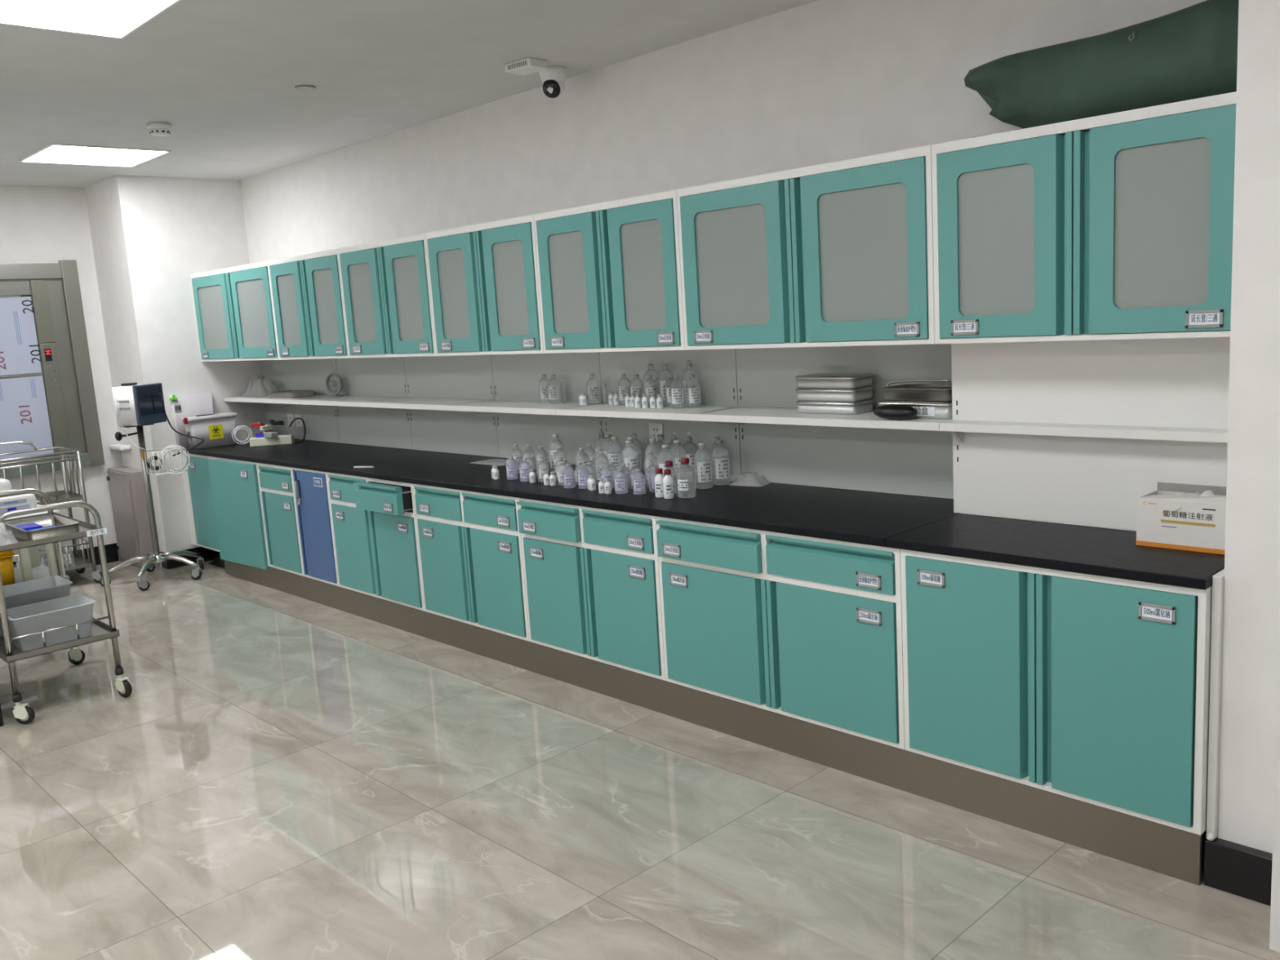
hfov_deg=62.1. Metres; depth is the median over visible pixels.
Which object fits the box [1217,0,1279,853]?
wall
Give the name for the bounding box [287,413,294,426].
wall socket
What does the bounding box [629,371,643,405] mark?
bottle
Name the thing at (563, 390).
syringe
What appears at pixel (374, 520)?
base cabinet
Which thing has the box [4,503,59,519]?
shelf
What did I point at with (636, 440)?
bottle
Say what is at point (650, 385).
bottle
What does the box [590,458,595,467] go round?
bottle
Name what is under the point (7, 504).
machine
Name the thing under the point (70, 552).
bottle
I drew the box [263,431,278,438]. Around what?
adapter
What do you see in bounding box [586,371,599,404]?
bottle
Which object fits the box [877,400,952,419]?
instrument box
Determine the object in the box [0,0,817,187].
ceiling
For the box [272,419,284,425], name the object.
clamp
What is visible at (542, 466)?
bottle
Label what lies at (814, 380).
instrument box
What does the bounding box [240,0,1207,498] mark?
wall
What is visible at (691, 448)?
bottle
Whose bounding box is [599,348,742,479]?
panel
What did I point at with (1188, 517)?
carton
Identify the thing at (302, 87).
sprinkler cover
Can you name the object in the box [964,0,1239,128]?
canvas bag
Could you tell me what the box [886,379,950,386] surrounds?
tray
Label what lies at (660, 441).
bottle
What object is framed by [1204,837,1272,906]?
baseboard
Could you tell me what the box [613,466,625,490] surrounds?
bottle
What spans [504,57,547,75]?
junction box
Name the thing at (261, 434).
clamp
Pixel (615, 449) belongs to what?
bottle
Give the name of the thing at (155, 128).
smoke detector
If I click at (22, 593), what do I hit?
plastic bin
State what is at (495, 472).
vial
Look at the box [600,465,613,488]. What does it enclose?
bottle
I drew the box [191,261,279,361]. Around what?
upper cabinet
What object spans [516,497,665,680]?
base cabinet
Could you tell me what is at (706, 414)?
shelf
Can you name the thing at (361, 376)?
panel
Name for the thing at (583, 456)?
bottle
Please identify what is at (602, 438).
bottle
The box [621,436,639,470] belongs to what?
bottle
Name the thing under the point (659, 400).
vial
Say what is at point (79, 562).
shelf
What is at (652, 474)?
bottle
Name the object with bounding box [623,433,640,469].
bottle
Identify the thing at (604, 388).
syringe
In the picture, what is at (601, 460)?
bottle
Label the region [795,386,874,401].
instrument box
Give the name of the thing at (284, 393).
steel tray
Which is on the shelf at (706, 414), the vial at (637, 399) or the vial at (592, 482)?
the vial at (637, 399)
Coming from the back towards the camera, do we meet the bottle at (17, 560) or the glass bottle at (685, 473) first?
the bottle at (17, 560)
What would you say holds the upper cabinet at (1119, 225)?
attached to the wall at (820, 82)
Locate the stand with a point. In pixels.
(154, 557)
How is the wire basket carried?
on the stand
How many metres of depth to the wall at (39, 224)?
7.24 m
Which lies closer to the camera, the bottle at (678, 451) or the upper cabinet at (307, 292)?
the bottle at (678, 451)
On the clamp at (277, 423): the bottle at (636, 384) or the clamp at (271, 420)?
the clamp at (271, 420)
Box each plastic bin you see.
[0,575,72,637]
[0,594,96,650]
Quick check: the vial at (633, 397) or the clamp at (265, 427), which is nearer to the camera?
the vial at (633, 397)
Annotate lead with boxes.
[115,397,145,449]
[159,393,204,456]
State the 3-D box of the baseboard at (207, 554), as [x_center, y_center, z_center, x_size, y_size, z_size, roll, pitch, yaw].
[-3.066,0.511,7.384,0.481,0.110,0.110,-12,12,-43]
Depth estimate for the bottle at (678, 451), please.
4.41 m
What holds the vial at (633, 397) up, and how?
on the shelf at (706, 414)
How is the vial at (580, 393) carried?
on the shelf at (463, 406)
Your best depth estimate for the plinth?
3.53 m
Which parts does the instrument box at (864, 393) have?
lid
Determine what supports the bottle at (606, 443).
on the countertop at (852, 516)
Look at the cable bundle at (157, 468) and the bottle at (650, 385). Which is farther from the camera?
the cable bundle at (157, 468)
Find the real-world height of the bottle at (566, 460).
0.100 m
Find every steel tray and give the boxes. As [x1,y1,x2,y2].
[3,514,79,541]
[266,390,315,398]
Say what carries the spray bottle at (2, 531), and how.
on the trolley at (10, 653)
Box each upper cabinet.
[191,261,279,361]
[268,248,349,359]
[337,233,436,358]
[425,214,543,355]
[533,189,684,353]
[676,145,934,350]
[931,91,1236,343]
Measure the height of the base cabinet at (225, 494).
0.658 m
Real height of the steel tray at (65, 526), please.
0.050 m
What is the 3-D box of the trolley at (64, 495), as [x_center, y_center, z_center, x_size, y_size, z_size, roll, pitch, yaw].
[-3.969,0.241,6.782,0.794,0.941,0.524,-11,12,-40]
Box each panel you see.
[260,358,340,442]
[331,356,413,449]
[404,355,499,457]
[490,351,604,464]
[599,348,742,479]
[735,343,953,498]
[951,337,1230,530]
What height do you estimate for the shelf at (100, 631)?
0.026 m
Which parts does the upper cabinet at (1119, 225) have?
glass pane, door, door, glass pane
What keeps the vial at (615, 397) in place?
on the shelf at (706, 414)
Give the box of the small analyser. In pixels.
[0,478,11,491]
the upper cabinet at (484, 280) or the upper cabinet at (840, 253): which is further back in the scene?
the upper cabinet at (484, 280)
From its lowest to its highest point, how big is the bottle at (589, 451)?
0.150 m
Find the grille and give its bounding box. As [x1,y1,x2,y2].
[327,375,338,392]
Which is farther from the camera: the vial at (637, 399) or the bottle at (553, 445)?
the bottle at (553, 445)
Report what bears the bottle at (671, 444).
on the countertop at (852, 516)
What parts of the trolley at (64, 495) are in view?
push handle, rail, rail, rail, post, post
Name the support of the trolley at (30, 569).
on the floor
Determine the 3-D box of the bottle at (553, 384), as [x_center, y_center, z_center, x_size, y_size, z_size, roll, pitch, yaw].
[-0.415,-0.446,5.128,0.062,0.150,0.062,-8,10,-24]
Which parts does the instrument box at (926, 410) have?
lid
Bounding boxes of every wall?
[0,184,123,561]
[84,174,267,566]
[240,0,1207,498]
[959,512,1136,531]
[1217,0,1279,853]
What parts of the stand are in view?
clamp knob, leg, plate, leg, leg, leg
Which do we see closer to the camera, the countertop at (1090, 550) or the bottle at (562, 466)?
the countertop at (1090, 550)
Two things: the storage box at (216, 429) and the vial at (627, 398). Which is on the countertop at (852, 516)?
the storage box at (216, 429)
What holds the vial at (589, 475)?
on the countertop at (852, 516)
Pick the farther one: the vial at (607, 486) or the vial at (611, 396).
the vial at (611, 396)
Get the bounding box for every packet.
[13,522,42,530]
[27,525,57,530]
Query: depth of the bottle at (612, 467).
4.49 m
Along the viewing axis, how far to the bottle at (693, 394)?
4.43 m
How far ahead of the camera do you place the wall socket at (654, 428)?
4.75 m
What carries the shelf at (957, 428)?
attached to the wall at (959, 513)
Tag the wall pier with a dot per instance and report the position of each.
(1274, 934)
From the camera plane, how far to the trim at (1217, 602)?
2.63 m
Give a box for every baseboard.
[13,542,119,564]
[160,546,219,568]
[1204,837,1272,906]
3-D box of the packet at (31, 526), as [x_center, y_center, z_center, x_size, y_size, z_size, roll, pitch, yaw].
[-2.679,0.215,4.645,0.085,0.033,0.130,-12,12,-43]
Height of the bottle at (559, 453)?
0.150 m
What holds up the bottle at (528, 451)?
on the countertop at (852, 516)
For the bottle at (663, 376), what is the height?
0.198 m
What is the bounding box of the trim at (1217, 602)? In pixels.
[1205,568,1224,840]
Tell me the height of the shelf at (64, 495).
0.023 m
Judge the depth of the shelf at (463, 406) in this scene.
5.73 m
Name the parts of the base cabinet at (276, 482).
drawer, door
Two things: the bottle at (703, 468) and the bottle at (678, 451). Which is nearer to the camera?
the bottle at (703, 468)
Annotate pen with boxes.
[353,466,373,467]
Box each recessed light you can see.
[0,0,182,39]
[18,143,171,167]
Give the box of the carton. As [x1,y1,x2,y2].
[1136,481,1226,554]
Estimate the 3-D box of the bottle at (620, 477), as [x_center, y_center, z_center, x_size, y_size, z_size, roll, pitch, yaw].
[-0.077,0.004,4.285,0.052,0.100,0.052,-8,10,-25]
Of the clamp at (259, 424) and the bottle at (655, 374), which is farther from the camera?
the clamp at (259, 424)
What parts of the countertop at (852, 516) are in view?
cable coil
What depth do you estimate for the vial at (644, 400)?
4.57 m
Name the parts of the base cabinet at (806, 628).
drawer, door, drawer, door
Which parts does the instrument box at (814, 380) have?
lid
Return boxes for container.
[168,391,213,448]
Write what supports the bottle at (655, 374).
on the shelf at (706, 414)
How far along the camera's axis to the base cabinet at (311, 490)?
5.90 m
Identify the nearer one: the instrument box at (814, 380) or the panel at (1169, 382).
the panel at (1169, 382)
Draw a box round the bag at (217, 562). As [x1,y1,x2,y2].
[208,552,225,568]
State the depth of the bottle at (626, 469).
4.42 m
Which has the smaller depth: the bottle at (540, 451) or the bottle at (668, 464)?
the bottle at (668, 464)
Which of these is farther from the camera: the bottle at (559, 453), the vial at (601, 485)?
the bottle at (559, 453)
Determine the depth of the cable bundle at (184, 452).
6.76 m
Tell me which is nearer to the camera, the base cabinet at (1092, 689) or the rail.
the base cabinet at (1092, 689)
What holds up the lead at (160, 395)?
attached to the patient monitor
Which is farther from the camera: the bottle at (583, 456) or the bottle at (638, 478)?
the bottle at (583, 456)
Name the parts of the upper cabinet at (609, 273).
glass pane, door, door, glass pane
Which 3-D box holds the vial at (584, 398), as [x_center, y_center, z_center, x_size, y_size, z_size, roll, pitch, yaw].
[-0.258,-0.373,4.891,0.028,0.060,0.028,4,11,38]
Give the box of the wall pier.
[1269,644,1279,952]
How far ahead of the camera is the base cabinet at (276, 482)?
6.21 m
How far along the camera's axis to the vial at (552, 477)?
4.59 m
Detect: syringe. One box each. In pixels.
[560,379,566,403]
[601,384,607,404]
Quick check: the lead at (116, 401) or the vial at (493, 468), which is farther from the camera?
the lead at (116, 401)
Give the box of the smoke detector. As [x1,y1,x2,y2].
[146,121,171,136]
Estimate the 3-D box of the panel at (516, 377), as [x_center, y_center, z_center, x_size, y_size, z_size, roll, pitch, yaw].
[-0.469,-0.369,5.306,0.009,0.563,0.847,-12,12,-43]
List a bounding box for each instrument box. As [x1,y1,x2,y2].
[795,373,873,388]
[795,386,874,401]
[795,398,874,414]
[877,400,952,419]
[880,383,951,401]
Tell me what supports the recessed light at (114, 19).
in the ceiling
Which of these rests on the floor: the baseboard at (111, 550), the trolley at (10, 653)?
the trolley at (10, 653)
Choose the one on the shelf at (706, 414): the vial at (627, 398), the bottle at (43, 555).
the vial at (627, 398)
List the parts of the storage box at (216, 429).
lid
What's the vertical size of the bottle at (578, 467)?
0.100 m
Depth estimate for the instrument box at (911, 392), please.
3.58 m
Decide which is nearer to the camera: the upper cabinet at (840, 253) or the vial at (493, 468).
the upper cabinet at (840, 253)
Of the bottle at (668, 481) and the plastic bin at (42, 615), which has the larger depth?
the plastic bin at (42, 615)
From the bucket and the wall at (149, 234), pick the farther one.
the wall at (149, 234)
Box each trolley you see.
[0,440,102,582]
[0,488,132,724]
[0,703,4,726]
[4,503,78,648]
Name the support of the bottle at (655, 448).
on the countertop at (852, 516)
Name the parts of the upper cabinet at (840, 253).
glass pane, door, door, glass pane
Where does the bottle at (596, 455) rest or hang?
on the countertop at (852, 516)
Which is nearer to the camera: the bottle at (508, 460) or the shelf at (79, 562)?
the bottle at (508, 460)
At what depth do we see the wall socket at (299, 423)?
7.24 m
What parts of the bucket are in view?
lid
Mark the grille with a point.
(332, 380)
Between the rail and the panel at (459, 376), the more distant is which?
the rail
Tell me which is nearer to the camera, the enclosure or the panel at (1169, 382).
the panel at (1169, 382)
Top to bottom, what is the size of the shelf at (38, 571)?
0.020 m
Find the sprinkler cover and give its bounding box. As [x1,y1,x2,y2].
[294,84,315,90]
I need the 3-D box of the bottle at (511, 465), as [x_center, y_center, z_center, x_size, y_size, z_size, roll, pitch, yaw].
[-0.587,-0.054,4.853,0.052,0.100,0.052,-12,12,-43]
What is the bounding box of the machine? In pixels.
[0,488,36,514]
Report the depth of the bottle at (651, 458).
4.46 m
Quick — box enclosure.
[106,466,159,567]
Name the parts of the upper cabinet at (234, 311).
glass pane, door, door, glass pane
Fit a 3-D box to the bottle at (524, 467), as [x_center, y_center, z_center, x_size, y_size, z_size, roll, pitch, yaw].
[-0.516,-0.045,4.769,0.052,0.100,0.052,-10,11,-35]
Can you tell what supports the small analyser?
on the trolley at (30, 569)
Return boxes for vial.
[491,465,495,478]
[493,466,499,479]
[528,468,536,483]
[543,471,550,485]
[549,471,556,485]
[578,391,583,405]
[581,392,586,405]
[587,474,592,489]
[589,475,595,490]
[598,478,604,493]
[604,478,611,493]
[608,391,613,404]
[613,391,619,404]
[624,392,630,406]
[630,392,635,407]
[634,393,641,408]
[641,393,648,408]
[649,394,656,408]
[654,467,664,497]
[656,394,662,408]
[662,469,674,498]
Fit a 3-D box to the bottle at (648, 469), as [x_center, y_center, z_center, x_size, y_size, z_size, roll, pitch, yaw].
[0.049,-0.021,4.397,0.052,0.100,0.052,2,10,31]
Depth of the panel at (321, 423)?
7.17 m
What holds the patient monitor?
on the stand
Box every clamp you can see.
[251,422,264,427]
[255,431,264,437]
[259,424,272,430]
[268,418,275,423]
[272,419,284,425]
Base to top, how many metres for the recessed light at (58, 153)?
0.008 m
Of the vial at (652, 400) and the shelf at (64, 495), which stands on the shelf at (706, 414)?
the vial at (652, 400)
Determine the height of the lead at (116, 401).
0.341 m
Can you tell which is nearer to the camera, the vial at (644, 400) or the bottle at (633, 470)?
the bottle at (633, 470)
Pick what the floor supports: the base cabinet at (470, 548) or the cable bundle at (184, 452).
the base cabinet at (470, 548)
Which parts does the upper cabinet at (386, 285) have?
glass pane, door, door, glass pane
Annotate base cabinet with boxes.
[179,453,269,569]
[257,462,303,576]
[291,467,338,586]
[326,471,425,611]
[413,484,529,641]
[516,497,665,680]
[655,515,905,749]
[900,549,1212,835]
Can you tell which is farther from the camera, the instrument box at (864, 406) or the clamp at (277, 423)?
the clamp at (277, 423)
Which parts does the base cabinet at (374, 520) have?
door, drawer, drawer, door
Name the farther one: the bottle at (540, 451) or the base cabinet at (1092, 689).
the bottle at (540, 451)
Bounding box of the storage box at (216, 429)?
[181,412,237,448]
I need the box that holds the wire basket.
[144,447,187,475]
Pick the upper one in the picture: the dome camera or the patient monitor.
the dome camera
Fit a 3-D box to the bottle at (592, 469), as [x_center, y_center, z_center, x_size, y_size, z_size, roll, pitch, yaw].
[-0.213,-0.025,4.527,0.052,0.100,0.052,-11,12,-39]
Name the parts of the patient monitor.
rail, handle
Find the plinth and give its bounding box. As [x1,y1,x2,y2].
[223,560,1202,885]
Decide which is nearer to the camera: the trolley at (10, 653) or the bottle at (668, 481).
the bottle at (668, 481)
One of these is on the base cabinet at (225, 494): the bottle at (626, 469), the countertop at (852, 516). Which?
the countertop at (852, 516)
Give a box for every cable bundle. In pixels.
[146,455,162,470]
[159,444,190,474]
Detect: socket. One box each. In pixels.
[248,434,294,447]
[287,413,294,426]
[294,413,302,426]
[648,422,663,442]
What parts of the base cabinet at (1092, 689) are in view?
door, door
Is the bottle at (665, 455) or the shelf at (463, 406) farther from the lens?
the shelf at (463, 406)
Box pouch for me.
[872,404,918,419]
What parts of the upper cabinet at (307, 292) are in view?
glass pane, door, door, glass pane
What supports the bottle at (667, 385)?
on the shelf at (706, 414)
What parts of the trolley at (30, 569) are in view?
post, post, post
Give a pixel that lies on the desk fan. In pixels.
(334, 382)
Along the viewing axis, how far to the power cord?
7.04 m
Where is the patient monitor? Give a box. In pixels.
[111,382,166,426]
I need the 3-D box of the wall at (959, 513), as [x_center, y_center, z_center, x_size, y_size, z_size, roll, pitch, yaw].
[1.408,-0.444,3.162,0.213,1.157,0.940,-12,12,-43]
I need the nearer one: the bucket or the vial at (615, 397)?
the vial at (615, 397)
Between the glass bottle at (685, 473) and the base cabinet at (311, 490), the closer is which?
the glass bottle at (685, 473)
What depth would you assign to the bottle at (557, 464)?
4.74 m
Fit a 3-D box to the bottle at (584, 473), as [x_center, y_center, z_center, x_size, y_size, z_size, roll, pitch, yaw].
[-0.236,-0.015,4.470,0.052,0.100,0.052,-9,10,-31]
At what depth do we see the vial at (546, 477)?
4.61 m
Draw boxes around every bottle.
[0,521,6,542]
[16,557,19,568]
[38,547,48,567]
[62,543,75,567]
[505,455,516,465]
[505,457,518,479]
[509,441,522,473]
[519,458,530,481]
[522,442,535,473]
[524,455,534,472]
[534,443,549,475]
[536,455,547,471]
[536,458,548,481]
[537,372,549,403]
[547,373,561,403]
[548,431,564,473]
[553,443,567,472]
[555,457,564,479]
[557,461,565,485]
[562,463,575,488]
[563,458,572,467]
[574,461,582,484]
[575,444,589,466]
[577,464,590,488]
[584,441,595,462]
[585,462,596,484]
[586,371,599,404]
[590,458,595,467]
[592,444,606,462]
[594,428,605,452]
[595,448,608,484]
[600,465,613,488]
[601,431,611,457]
[607,433,622,466]
[608,461,617,484]
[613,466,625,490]
[614,468,627,493]
[617,371,630,404]
[620,462,630,487]
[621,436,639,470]
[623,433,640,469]
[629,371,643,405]
[629,463,641,488]
[631,430,644,473]
[632,468,646,494]
[643,360,658,394]
[643,372,657,407]
[644,434,661,458]
[644,448,657,476]
[645,462,654,487]
[648,466,657,492]
[655,431,667,451]
[657,360,674,406]
[657,440,676,485]
[663,460,676,493]
[664,371,674,407]
[667,431,682,451]
[670,372,685,408]
[670,436,686,471]
[675,457,696,497]
[680,360,697,407]
[682,432,697,468]
[685,371,701,408]
[693,439,713,488]
[708,433,724,456]
[711,436,730,485]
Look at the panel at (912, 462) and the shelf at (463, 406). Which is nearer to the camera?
the panel at (912, 462)
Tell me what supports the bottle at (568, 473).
on the countertop at (852, 516)
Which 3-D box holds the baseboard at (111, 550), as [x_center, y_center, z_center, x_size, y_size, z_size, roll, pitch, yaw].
[-4.122,0.597,7.191,1.114,0.130,0.012,-12,12,-43]
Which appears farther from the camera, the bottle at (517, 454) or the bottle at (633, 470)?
the bottle at (517, 454)
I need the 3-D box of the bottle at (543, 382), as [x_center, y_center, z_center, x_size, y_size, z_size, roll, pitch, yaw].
[-0.466,-0.454,5.195,0.062,0.150,0.062,3,11,38]
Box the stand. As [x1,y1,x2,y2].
[99,423,204,591]
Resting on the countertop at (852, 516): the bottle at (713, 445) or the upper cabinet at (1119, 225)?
the bottle at (713, 445)
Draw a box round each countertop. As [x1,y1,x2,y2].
[177,425,959,546]
[885,513,1224,590]
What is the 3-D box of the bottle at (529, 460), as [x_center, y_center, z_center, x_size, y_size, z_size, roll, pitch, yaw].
[-0.512,-0.061,4.868,0.052,0.100,0.052,4,12,39]
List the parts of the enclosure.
door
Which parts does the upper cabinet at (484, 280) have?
glass pane, door, door, glass pane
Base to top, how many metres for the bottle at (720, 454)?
0.198 m
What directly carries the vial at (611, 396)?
on the shelf at (706, 414)
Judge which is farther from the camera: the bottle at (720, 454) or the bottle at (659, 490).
the bottle at (720, 454)
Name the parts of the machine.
print panel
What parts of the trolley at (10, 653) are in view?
handle frame, guard post, guard rail, guard post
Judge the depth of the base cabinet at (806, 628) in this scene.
3.54 m
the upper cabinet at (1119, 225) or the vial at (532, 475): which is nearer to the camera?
the upper cabinet at (1119, 225)
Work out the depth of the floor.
3.21 m
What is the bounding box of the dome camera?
[539,66,566,97]
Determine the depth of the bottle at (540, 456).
4.82 m
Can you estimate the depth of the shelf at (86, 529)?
4.48 m
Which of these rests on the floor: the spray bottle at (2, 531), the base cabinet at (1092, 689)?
the base cabinet at (1092, 689)
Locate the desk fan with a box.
[324,373,343,397]
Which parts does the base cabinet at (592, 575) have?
drawer, door, drawer, door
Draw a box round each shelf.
[0,512,103,551]
[0,617,119,662]
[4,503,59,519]
[13,553,92,571]
[13,564,69,583]
[34,489,82,505]
[223,393,601,414]
[555,402,952,431]
[939,420,1227,443]
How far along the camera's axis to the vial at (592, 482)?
4.40 m
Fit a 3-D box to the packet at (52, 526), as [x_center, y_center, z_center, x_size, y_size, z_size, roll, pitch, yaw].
[-2.540,0.225,4.556,0.110,0.024,0.170,-12,12,-43]
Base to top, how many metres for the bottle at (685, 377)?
0.198 m
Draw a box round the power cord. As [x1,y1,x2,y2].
[288,417,306,444]
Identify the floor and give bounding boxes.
[0,560,1279,959]
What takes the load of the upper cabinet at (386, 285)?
attached to the wall at (820, 82)
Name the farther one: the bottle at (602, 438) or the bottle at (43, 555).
the bottle at (43, 555)
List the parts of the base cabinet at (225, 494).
filler panel, door, door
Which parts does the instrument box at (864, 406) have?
lid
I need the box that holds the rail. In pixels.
[109,444,130,450]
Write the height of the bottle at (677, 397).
0.150 m
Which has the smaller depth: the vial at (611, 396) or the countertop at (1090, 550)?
the countertop at (1090, 550)
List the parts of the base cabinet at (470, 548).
drawer, door, drawer, door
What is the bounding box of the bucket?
[0,550,14,586]
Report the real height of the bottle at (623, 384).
0.150 m
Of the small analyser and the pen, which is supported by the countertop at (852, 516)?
the pen

